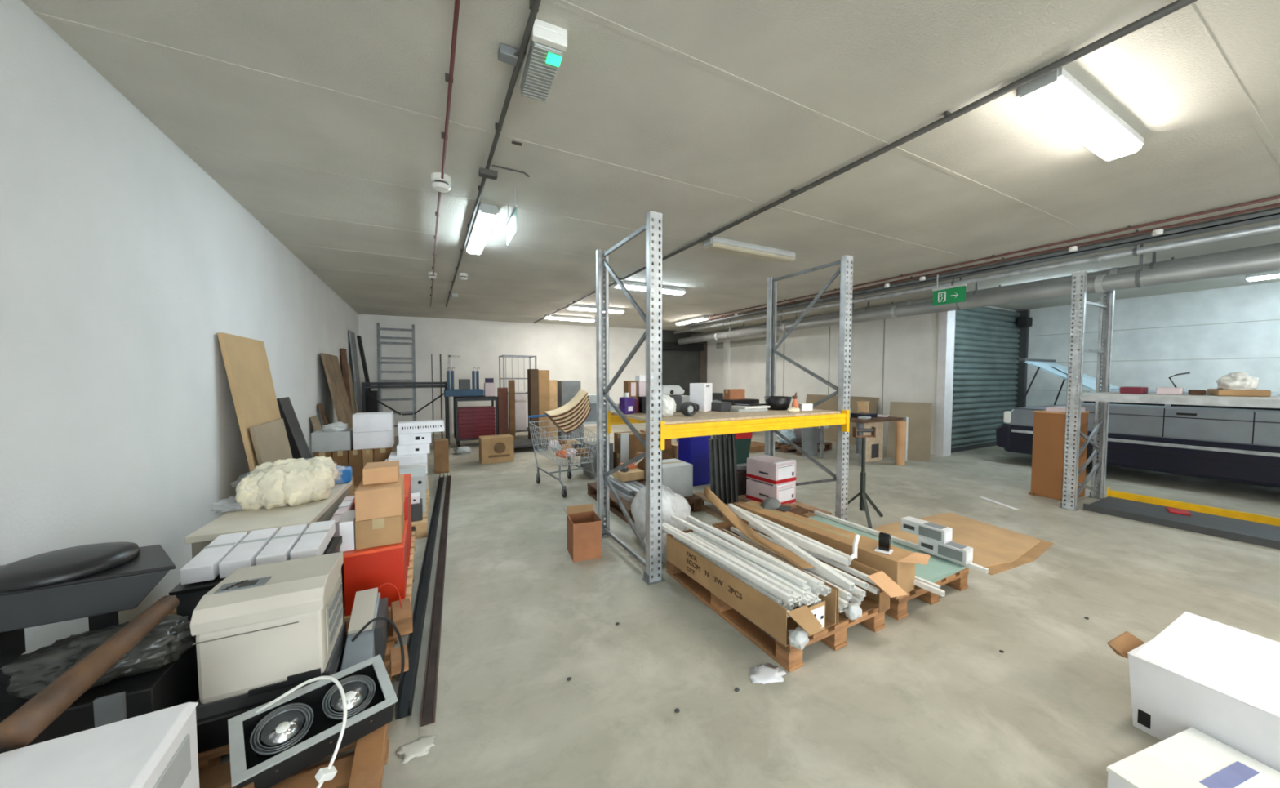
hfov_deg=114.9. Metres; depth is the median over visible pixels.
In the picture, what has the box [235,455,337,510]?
bundle
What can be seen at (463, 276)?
smoke detector
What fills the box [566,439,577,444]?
scrap
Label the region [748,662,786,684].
plastic wrap
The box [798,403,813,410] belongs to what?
box
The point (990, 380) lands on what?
door
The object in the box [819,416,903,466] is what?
workbench
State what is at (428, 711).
channel
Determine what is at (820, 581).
tube
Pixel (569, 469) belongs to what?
shopping cart
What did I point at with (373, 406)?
board
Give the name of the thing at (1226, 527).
shelf
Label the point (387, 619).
cable
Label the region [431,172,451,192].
smoke detector
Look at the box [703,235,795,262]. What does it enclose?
light
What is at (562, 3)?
trim
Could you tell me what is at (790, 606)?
tube
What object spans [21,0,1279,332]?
ceiling
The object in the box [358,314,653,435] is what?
wall
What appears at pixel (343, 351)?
leaning board
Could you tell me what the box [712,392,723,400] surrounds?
box
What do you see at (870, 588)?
tube
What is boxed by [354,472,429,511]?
wooden pallet
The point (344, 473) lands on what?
pack
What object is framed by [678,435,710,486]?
crate
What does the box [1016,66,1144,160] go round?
light
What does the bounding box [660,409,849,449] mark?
beam
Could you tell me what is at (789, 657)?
wooden pallet
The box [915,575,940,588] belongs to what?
tube
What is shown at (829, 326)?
trim
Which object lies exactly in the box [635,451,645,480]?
box
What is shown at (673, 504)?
plastic bag
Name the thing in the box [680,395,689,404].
box
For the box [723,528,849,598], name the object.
tube
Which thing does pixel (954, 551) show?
box
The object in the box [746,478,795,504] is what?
striped box
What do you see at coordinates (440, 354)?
pole
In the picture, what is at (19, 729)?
cardboard tube
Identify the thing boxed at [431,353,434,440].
pole
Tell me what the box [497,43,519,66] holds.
junction box
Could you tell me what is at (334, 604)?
vent
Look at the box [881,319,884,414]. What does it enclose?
trim
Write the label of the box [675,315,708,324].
light
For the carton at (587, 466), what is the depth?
6.08 m
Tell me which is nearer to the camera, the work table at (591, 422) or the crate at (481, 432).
the work table at (591, 422)
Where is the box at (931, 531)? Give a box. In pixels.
[901,515,952,543]
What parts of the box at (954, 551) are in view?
printed panel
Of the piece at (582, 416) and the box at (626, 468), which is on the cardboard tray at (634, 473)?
the box at (626, 468)
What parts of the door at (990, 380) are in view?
guide rail, shutter motor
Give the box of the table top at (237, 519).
[184,480,351,558]
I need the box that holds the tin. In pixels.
[634,398,639,413]
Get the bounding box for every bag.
[0,613,195,699]
[321,421,347,431]
[631,484,691,539]
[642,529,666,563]
[662,393,675,416]
[776,428,796,444]
[1215,371,1259,389]
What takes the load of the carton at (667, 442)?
on the carton at (666, 453)
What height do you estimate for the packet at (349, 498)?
0.500 m
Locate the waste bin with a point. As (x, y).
(743, 440)
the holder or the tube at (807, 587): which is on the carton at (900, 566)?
the holder
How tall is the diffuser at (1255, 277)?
0.038 m
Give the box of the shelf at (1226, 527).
[1083,496,1279,549]
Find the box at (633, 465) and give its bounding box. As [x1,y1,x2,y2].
[619,462,637,468]
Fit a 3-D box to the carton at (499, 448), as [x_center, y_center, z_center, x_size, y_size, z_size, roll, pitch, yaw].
[-2.550,0.970,7.250,0.542,0.442,0.375,-1,3,-28]
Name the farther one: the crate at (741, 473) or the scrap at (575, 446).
the scrap at (575, 446)
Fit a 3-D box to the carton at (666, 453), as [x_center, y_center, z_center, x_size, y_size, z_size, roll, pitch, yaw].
[0.248,1.042,6.505,0.402,0.362,0.360,-1,3,-28]
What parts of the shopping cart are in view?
handle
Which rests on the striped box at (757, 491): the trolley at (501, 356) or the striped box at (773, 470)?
the striped box at (773, 470)
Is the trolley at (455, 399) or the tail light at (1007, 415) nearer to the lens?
the tail light at (1007, 415)
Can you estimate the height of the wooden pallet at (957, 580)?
0.144 m
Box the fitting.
[848,533,860,560]
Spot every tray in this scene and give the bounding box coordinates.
[613,467,644,481]
[684,208,1279,327]
[720,398,759,405]
[729,408,767,412]
[731,404,770,408]
[1206,388,1271,396]
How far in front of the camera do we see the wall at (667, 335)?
13.43 m
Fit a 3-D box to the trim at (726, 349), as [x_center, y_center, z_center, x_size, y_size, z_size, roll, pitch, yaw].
[2.778,-0.561,13.091,0.100,3.000,0.220,-1,3,-28]
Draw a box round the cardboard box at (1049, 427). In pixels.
[1028,409,1089,500]
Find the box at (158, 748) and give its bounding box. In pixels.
[0,702,199,787]
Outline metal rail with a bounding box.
[737,465,746,469]
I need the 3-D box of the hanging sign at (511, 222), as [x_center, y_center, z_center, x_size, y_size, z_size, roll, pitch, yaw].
[-1.066,-1.466,3.390,0.024,0.360,0.420,-1,3,-28]
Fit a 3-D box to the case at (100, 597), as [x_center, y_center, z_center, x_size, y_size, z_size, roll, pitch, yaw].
[-1.959,0.762,1.451,0.558,0.311,0.290,-1,3,-28]
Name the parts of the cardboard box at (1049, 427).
panel, panel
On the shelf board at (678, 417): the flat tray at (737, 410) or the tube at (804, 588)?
the flat tray at (737, 410)
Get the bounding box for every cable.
[255,675,346,787]
[351,616,404,680]
[377,582,402,608]
[491,164,529,177]
[1168,372,1190,387]
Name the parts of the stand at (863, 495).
leg, leg, leg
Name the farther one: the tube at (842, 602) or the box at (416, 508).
the box at (416, 508)
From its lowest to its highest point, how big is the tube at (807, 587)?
0.024 m
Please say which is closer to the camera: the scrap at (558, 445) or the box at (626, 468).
the box at (626, 468)
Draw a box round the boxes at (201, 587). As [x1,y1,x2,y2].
[168,536,342,595]
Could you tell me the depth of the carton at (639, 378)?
3.86 m
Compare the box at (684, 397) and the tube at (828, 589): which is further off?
the box at (684, 397)
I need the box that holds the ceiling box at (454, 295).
[450,293,457,299]
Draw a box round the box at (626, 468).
[620,466,628,471]
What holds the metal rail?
on the crate at (741, 473)
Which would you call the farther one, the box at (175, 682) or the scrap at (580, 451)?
the scrap at (580, 451)
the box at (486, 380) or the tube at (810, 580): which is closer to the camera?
the tube at (810, 580)
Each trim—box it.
[31,10,1048,279]
[175,143,931,285]
[243,206,902,302]
[281,242,839,308]
[306,266,805,315]
[324,282,766,320]
[338,294,742,325]
[347,303,723,329]
[545,0,1157,262]
[715,335,778,348]
[723,328,730,395]
[782,331,784,430]
[827,325,830,395]
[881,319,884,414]
[934,310,955,456]
[1026,389,1077,391]
[1028,319,1279,336]
[1058,356,1279,362]
[1170,0,1279,164]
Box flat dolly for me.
[513,437,549,448]
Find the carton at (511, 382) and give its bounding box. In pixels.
[508,379,515,439]
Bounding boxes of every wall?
[0,0,359,654]
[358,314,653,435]
[662,329,706,343]
[706,312,938,454]
[984,306,1017,311]
[1017,281,1279,407]
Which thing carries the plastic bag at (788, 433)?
on the wooden pallet at (784, 446)
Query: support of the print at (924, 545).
attached to the box at (954, 551)
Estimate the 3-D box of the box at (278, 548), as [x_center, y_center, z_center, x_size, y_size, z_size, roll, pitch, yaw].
[-1.775,0.757,2.036,0.108,0.094,0.364,-1,3,-26]
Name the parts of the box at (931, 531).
printed panel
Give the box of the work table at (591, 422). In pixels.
[567,421,678,467]
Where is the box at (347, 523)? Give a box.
[338,509,355,551]
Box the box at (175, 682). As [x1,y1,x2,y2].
[0,635,199,753]
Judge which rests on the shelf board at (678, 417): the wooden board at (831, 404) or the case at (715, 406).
the case at (715, 406)
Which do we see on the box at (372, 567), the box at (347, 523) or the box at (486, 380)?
the box at (347, 523)
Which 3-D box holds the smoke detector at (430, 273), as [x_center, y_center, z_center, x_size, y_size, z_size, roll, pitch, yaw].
[-3.008,-1.715,5.920,0.110,0.080,0.110,-1,3,-28]
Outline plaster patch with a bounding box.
[395,734,437,764]
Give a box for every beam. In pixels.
[607,410,773,433]
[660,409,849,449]
[1079,391,1279,408]
[1106,487,1279,526]
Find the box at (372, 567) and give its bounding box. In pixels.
[342,519,408,615]
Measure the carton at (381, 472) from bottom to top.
0.098 m
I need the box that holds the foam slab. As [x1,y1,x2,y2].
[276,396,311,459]
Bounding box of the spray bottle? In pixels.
[791,392,798,408]
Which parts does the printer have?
trim, cabin glass, door handle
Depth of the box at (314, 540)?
2.05 m
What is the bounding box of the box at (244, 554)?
[218,527,278,577]
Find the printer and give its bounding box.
[995,358,1279,488]
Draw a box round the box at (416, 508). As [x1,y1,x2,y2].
[411,498,422,521]
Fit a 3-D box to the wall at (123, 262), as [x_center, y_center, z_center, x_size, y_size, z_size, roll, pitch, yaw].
[-2.630,-0.076,1.780,0.200,3.000,19.000,-1,3,-28]
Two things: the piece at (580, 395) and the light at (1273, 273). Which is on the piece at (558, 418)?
the piece at (580, 395)
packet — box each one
[329,514,344,602]
[333,506,349,515]
[337,500,353,510]
[342,495,355,509]
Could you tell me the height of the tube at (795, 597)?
0.024 m
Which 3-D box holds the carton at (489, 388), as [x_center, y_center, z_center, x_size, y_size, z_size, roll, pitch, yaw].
[-3.332,-0.099,9.041,0.200,0.300,0.200,-1,3,-28]
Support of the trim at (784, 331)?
attached to the wall at (911, 342)
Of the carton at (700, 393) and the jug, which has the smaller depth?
the jug
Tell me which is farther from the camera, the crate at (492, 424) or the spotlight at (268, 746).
the crate at (492, 424)
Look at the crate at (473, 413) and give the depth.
8.73 m
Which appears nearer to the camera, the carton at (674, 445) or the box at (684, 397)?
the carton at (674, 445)
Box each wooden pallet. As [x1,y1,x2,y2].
[168,530,415,621]
[197,611,397,771]
[199,723,389,787]
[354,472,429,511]
[411,498,427,538]
[587,478,701,523]
[666,553,885,672]
[693,492,831,520]
[774,440,831,455]
[884,567,968,620]
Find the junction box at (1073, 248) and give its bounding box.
[1068,245,1077,252]
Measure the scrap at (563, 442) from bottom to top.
0.108 m
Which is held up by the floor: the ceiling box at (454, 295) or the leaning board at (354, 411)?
the leaning board at (354, 411)
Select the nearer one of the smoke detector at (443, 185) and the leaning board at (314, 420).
the smoke detector at (443, 185)
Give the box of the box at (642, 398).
[637,395,652,413]
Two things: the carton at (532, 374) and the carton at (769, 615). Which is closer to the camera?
the carton at (769, 615)
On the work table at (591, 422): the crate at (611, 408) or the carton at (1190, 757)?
the crate at (611, 408)
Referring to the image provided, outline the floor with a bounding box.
[220,421,1279,787]
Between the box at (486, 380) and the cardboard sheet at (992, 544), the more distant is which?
the box at (486, 380)
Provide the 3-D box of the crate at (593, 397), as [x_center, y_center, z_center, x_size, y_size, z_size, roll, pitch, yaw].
[-0.884,0.081,6.943,0.320,0.140,0.360,-1,3,-28]
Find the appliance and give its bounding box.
[662,385,684,412]
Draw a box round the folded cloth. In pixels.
[850,412,877,417]
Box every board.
[217,332,280,471]
[248,417,293,466]
[310,414,321,431]
[317,403,328,424]
[320,352,352,428]
[340,348,352,414]
[347,364,357,414]
[348,330,361,412]
[356,335,371,391]
[367,390,378,412]
[507,391,526,430]
[611,401,840,424]
[620,432,629,462]
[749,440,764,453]
[800,426,817,457]
[805,394,879,444]
[885,401,932,461]
[1083,391,1279,399]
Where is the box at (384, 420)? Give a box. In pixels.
[352,411,393,432]
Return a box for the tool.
[1165,506,1191,515]
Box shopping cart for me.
[528,414,596,497]
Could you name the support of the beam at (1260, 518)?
on the floor
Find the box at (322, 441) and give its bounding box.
[311,428,353,452]
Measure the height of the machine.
0.475 m
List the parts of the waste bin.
lid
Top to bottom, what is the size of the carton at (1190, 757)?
0.134 m
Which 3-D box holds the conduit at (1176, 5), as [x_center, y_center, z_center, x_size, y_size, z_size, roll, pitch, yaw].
[0.194,-1.701,5.282,0.046,0.052,13.306,-1,3,-28]
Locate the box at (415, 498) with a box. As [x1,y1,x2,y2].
[410,492,420,503]
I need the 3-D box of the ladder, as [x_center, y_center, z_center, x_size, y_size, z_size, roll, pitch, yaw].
[-5.937,-0.323,9.979,0.800,2.797,0.278,-1,3,-25]
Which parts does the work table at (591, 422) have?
leg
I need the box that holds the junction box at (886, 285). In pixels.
[884,283,889,287]
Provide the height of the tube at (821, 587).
0.024 m
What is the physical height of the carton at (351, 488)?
0.357 m
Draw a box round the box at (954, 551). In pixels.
[918,536,973,564]
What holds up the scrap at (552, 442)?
in the shopping cart
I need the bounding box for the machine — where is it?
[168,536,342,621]
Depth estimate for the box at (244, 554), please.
1.90 m
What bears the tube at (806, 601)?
on the tube
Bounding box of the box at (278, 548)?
[255,523,307,564]
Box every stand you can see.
[360,381,449,444]
[848,426,883,527]
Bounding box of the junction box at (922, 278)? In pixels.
[919,275,925,280]
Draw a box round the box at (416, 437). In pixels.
[398,431,431,444]
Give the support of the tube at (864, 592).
in the carton at (891, 588)
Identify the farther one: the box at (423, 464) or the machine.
the box at (423, 464)
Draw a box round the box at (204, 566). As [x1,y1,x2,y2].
[179,531,247,584]
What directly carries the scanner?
on the wooden pallet at (211, 757)
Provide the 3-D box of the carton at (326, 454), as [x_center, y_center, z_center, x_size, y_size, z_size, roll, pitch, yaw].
[-3.872,0.915,5.030,0.180,0.452,0.332,-1,3,-28]
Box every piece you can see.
[544,388,587,417]
[547,395,588,421]
[550,397,589,424]
[552,400,589,427]
[555,404,590,430]
[558,407,591,433]
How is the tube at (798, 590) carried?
on the tube at (806, 601)
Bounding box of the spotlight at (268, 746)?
[227,653,397,787]
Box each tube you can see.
[0,595,179,749]
[662,522,794,595]
[662,523,791,601]
[671,515,807,586]
[672,535,782,604]
[686,515,819,586]
[686,532,798,602]
[688,531,801,600]
[693,530,806,597]
[699,527,810,591]
[702,527,815,588]
[711,525,824,585]
[721,563,793,604]
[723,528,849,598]
[726,505,850,565]
[728,503,854,591]
[730,526,863,595]
[730,549,806,591]
[734,532,866,596]
[737,506,849,557]
[738,535,863,600]
[748,522,876,585]
[755,530,867,588]
[779,603,787,608]
[787,604,793,608]
[795,599,802,604]
[801,596,810,605]
[805,593,813,602]
[806,591,817,601]
[810,587,820,595]
[813,510,988,573]
[815,582,824,591]
[818,511,982,566]
[820,590,827,595]
[822,584,831,593]
[838,596,847,607]
[838,604,843,612]
[839,594,848,603]
[848,595,861,604]
[854,583,879,594]
[913,578,945,596]
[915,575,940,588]
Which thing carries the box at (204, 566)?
on the machine
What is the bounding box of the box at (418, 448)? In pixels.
[396,442,430,455]
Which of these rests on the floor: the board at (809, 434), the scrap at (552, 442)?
the board at (809, 434)
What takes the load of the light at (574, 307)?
attached to the ceiling
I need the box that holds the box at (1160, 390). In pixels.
[1155,386,1183,395]
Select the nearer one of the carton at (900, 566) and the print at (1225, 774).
the print at (1225, 774)
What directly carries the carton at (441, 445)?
on the floor
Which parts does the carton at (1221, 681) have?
lid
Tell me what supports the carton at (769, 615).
on the wooden pallet at (789, 657)
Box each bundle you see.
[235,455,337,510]
[453,445,471,454]
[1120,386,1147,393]
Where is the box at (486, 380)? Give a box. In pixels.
[484,377,493,382]
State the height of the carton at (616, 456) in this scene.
0.342 m
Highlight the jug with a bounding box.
[619,392,634,413]
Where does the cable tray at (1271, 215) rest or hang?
attached to the ceiling
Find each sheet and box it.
[808,515,965,581]
[875,512,1040,567]
[930,567,965,582]
[933,567,966,582]
[983,537,1053,575]
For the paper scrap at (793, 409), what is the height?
0.048 m
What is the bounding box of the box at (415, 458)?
[388,451,426,464]
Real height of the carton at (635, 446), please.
0.302 m
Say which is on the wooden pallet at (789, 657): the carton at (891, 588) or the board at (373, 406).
the carton at (891, 588)
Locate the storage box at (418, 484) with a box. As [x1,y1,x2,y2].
[399,466,426,512]
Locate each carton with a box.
[217,781,254,787]
[312,451,333,460]
[332,449,349,466]
[348,447,363,486]
[349,475,354,495]
[354,474,404,520]
[355,504,404,550]
[362,448,373,467]
[362,460,399,484]
[373,445,393,462]
[433,438,448,473]
[478,434,514,464]
[484,382,494,396]
[508,379,515,439]
[527,368,538,439]
[537,369,550,440]
[549,379,557,439]
[563,503,602,561]
[582,440,613,478]
[613,431,645,454]
[613,451,635,468]
[623,380,637,397]
[635,375,653,381]
[637,381,653,396]
[640,429,671,448]
[651,448,671,460]
[651,457,693,496]
[666,526,836,646]
[671,441,678,459]
[689,382,712,411]
[703,485,908,623]
[724,388,745,399]
[736,497,930,599]
[1106,611,1279,772]
[1106,726,1279,787]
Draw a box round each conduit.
[430,191,441,306]
[440,0,460,178]
[445,0,541,306]
[533,0,1197,323]
[691,202,1279,323]
[708,195,1279,317]
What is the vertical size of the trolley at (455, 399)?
1.060 m
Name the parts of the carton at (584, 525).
panel, panel, panel, panel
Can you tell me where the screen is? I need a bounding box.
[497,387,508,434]
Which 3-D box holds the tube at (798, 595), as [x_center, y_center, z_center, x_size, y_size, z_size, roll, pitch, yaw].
[0.597,1.043,2.561,0.025,0.024,0.990,-1,3,-28]
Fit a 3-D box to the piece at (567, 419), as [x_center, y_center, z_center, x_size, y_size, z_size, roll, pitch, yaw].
[-0.925,0.197,5.364,0.506,0.366,0.174,-2,3,-36]
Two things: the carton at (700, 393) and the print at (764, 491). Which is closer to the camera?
the carton at (700, 393)
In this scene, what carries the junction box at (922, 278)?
attached to the conduit at (1137, 232)
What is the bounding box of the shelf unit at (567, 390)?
[557,380,581,440]
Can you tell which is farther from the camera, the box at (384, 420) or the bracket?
the box at (384, 420)
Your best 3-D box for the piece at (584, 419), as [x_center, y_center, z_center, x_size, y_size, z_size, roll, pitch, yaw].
[-0.867,0.321,5.400,0.424,0.363,0.174,-2,3,-36]
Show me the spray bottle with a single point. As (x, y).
(794, 403)
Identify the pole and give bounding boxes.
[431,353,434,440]
[440,354,442,438]
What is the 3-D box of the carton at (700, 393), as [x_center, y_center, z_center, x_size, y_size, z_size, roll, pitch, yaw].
[0.597,0.029,3.988,0.162,0.270,0.180,2,3,34]
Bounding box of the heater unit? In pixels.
[513,17,567,102]
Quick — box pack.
[333,466,352,484]
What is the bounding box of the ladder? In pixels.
[376,322,416,426]
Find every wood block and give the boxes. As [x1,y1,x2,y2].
[390,644,408,675]
[391,597,413,637]
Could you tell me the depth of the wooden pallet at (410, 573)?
2.74 m
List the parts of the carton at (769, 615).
panel, panel, panel, panel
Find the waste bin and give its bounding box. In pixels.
[725,431,751,464]
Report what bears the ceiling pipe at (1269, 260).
hanging from the ceiling
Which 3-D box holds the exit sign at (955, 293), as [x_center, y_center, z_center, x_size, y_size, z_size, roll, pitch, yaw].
[4.347,-1.495,5.747,0.044,0.445,0.410,-1,3,-28]
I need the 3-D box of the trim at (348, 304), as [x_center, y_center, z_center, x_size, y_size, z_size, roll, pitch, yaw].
[-1.669,-1.964,10.796,9.950,0.003,0.032,-1,3,-28]
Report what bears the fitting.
attached to the carton at (891, 588)
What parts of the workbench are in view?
leg, leg, leg, panel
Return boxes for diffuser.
[520,40,563,102]
[545,316,594,321]
[568,306,623,313]
[614,284,684,294]
[1247,274,1279,281]
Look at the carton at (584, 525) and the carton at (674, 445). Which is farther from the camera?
the carton at (674, 445)
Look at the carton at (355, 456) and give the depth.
5.04 m
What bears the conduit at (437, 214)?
attached to the ceiling
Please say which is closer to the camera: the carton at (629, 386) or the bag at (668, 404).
the bag at (668, 404)
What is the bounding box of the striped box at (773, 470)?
[746,454,795,485]
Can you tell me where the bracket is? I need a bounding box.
[511,141,521,146]
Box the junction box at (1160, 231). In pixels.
[1151,228,1163,235]
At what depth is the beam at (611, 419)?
3.86 m
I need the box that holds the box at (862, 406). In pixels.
[856,400,870,413]
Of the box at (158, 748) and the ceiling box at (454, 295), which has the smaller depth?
the box at (158, 748)
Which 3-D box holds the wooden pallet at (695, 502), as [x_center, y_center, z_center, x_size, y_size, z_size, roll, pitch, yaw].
[0.007,1.220,4.883,0.900,0.144,1.200,-1,3,-28]
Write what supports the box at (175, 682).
on the wooden pallet at (215, 776)
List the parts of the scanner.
lid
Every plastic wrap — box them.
[787,626,809,649]
[843,601,862,620]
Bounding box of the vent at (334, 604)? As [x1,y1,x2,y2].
[325,575,342,653]
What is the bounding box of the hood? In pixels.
[662,385,684,395]
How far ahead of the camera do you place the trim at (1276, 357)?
7.22 m
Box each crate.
[457,405,495,412]
[457,410,495,416]
[457,414,495,420]
[457,418,495,423]
[457,422,495,427]
[457,426,495,431]
[457,429,495,435]
[457,433,495,439]
[584,403,596,422]
[587,394,596,403]
[603,402,617,420]
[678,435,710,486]
[737,469,749,495]
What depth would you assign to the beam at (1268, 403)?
3.90 m
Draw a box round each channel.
[395,472,444,719]
[420,471,451,726]
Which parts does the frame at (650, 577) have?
post, plate, plate, post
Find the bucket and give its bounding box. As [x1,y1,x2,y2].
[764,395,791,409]
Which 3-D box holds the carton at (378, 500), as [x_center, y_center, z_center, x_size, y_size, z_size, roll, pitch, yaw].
[-1.602,0.634,2.532,0.230,0.173,0.340,-1,3,-28]
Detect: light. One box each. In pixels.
[466,202,498,254]
[544,314,595,321]
[566,303,624,313]
[613,280,685,294]
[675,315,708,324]
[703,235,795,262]
[1003,410,1011,422]
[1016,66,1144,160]
[1244,269,1279,281]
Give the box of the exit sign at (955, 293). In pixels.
[932,274,966,306]
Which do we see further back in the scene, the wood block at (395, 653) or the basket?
the basket
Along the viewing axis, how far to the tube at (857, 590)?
2.50 m
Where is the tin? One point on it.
(636, 400)
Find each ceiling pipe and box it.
[673,222,1279,333]
[677,244,1279,344]
[690,242,1279,337]
[764,257,1174,323]
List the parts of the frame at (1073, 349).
plate, post, plate, post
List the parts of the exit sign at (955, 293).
panel, rail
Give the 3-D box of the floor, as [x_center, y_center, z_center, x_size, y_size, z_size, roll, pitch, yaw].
[3.391,1.387,5.007,13.800,0.200,19.000,-1,3,-28]
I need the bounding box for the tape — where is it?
[978,496,1018,509]
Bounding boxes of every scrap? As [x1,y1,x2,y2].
[546,440,558,448]
[551,444,563,452]
[555,448,568,457]
[557,440,567,444]
[561,444,573,449]
[565,448,577,457]
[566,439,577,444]
[570,442,582,448]
[574,447,588,456]
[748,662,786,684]
[786,406,800,412]
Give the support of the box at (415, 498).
on the box at (416, 508)
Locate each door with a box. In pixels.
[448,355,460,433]
[662,342,706,395]
[951,306,1032,453]
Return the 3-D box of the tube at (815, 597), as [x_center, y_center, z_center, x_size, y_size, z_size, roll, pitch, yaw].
[0.696,1.068,2.601,0.025,0.024,0.990,-1,3,-29]
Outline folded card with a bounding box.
[1045,406,1084,412]
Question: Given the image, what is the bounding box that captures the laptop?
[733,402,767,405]
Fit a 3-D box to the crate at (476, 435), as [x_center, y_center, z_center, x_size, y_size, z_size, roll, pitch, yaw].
[-3.612,0.903,8.993,0.750,0.080,0.550,-1,3,-28]
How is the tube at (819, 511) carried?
on the wooden pallet at (957, 580)
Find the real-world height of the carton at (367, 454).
0.452 m
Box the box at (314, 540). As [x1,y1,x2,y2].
[289,520,335,559]
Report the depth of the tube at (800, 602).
2.14 m
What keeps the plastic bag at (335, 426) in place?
on the box at (322, 441)
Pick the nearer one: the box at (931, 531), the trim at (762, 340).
the box at (931, 531)
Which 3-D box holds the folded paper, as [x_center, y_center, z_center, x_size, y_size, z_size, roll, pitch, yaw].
[4.372,0.398,7.401,0.200,0.030,0.200,-2,3,-45]
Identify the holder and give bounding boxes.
[874,532,893,555]
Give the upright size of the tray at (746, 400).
0.090 m
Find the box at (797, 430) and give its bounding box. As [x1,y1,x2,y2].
[793,427,820,443]
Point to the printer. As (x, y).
(1237, 444)
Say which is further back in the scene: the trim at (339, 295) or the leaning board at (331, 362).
the trim at (339, 295)
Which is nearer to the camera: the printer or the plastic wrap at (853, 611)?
the plastic wrap at (853, 611)
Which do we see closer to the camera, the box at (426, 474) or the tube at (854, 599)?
the tube at (854, 599)
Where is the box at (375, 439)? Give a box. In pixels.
[352,428,394,449]
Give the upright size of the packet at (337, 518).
0.500 m
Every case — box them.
[0,544,176,668]
[458,378,470,389]
[711,401,731,411]
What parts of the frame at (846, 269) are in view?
post, post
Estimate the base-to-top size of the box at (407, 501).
0.520 m
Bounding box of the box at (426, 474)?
[425,473,427,489]
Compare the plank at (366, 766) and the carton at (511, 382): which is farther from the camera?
the carton at (511, 382)
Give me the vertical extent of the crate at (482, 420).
0.080 m
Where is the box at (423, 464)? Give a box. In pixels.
[384,458,427,473]
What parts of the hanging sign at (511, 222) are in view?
panel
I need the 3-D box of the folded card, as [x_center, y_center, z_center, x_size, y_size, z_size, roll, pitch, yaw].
[5.298,0.192,5.087,0.400,0.050,0.240,-1,3,-28]
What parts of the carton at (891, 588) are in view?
panel, panel, panel, panel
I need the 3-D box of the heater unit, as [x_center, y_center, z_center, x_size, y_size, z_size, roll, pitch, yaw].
[-0.487,-1.538,1.907,0.201,0.090,0.400,-1,3,-25]
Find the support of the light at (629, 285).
attached to the ceiling
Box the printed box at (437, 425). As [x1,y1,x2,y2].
[397,419,444,434]
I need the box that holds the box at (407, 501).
[353,473,412,566]
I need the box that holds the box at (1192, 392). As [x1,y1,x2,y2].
[1187,389,1206,395]
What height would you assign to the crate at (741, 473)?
0.270 m
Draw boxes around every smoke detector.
[427,271,436,278]
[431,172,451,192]
[458,272,467,279]
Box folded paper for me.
[876,414,888,417]
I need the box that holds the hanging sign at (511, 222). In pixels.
[505,186,518,245]
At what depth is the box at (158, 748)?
0.98 m
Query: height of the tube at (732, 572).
0.024 m
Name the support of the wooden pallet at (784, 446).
on the floor
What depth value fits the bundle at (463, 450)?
7.89 m
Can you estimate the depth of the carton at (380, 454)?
5.16 m
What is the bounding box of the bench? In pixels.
[444,366,484,397]
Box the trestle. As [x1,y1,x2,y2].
[904,416,908,460]
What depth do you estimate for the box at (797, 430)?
8.33 m
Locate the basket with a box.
[528,420,596,466]
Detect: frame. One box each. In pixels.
[595,210,665,585]
[764,254,853,520]
[1058,271,1115,511]
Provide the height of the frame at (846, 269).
2.654 m
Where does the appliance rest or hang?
on the shelf board at (678, 417)
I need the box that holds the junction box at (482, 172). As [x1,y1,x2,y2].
[478,167,497,180]
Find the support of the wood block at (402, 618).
on the wooden pallet at (211, 757)
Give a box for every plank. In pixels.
[347,724,386,787]
[781,502,795,508]
[788,506,808,515]
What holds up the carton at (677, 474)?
on the wooden pallet at (695, 502)
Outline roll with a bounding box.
[894,420,906,465]
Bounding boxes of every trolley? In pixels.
[453,395,497,447]
[498,355,536,432]
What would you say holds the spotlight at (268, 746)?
on the plank at (366, 766)
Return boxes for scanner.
[340,586,388,671]
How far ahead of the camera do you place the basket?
5.42 m
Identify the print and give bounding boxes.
[759,464,795,475]
[759,486,794,497]
[903,523,914,530]
[920,542,933,549]
[923,521,946,528]
[945,541,967,549]
[1199,760,1259,787]
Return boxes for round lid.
[0,541,140,592]
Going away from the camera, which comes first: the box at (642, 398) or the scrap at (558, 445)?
the box at (642, 398)
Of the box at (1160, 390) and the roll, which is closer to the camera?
the box at (1160, 390)
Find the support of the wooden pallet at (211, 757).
on the floor
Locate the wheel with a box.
[693,403,699,411]
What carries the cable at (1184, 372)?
on the box at (1160, 390)
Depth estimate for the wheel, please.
3.83 m
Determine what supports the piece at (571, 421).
on the piece at (582, 416)

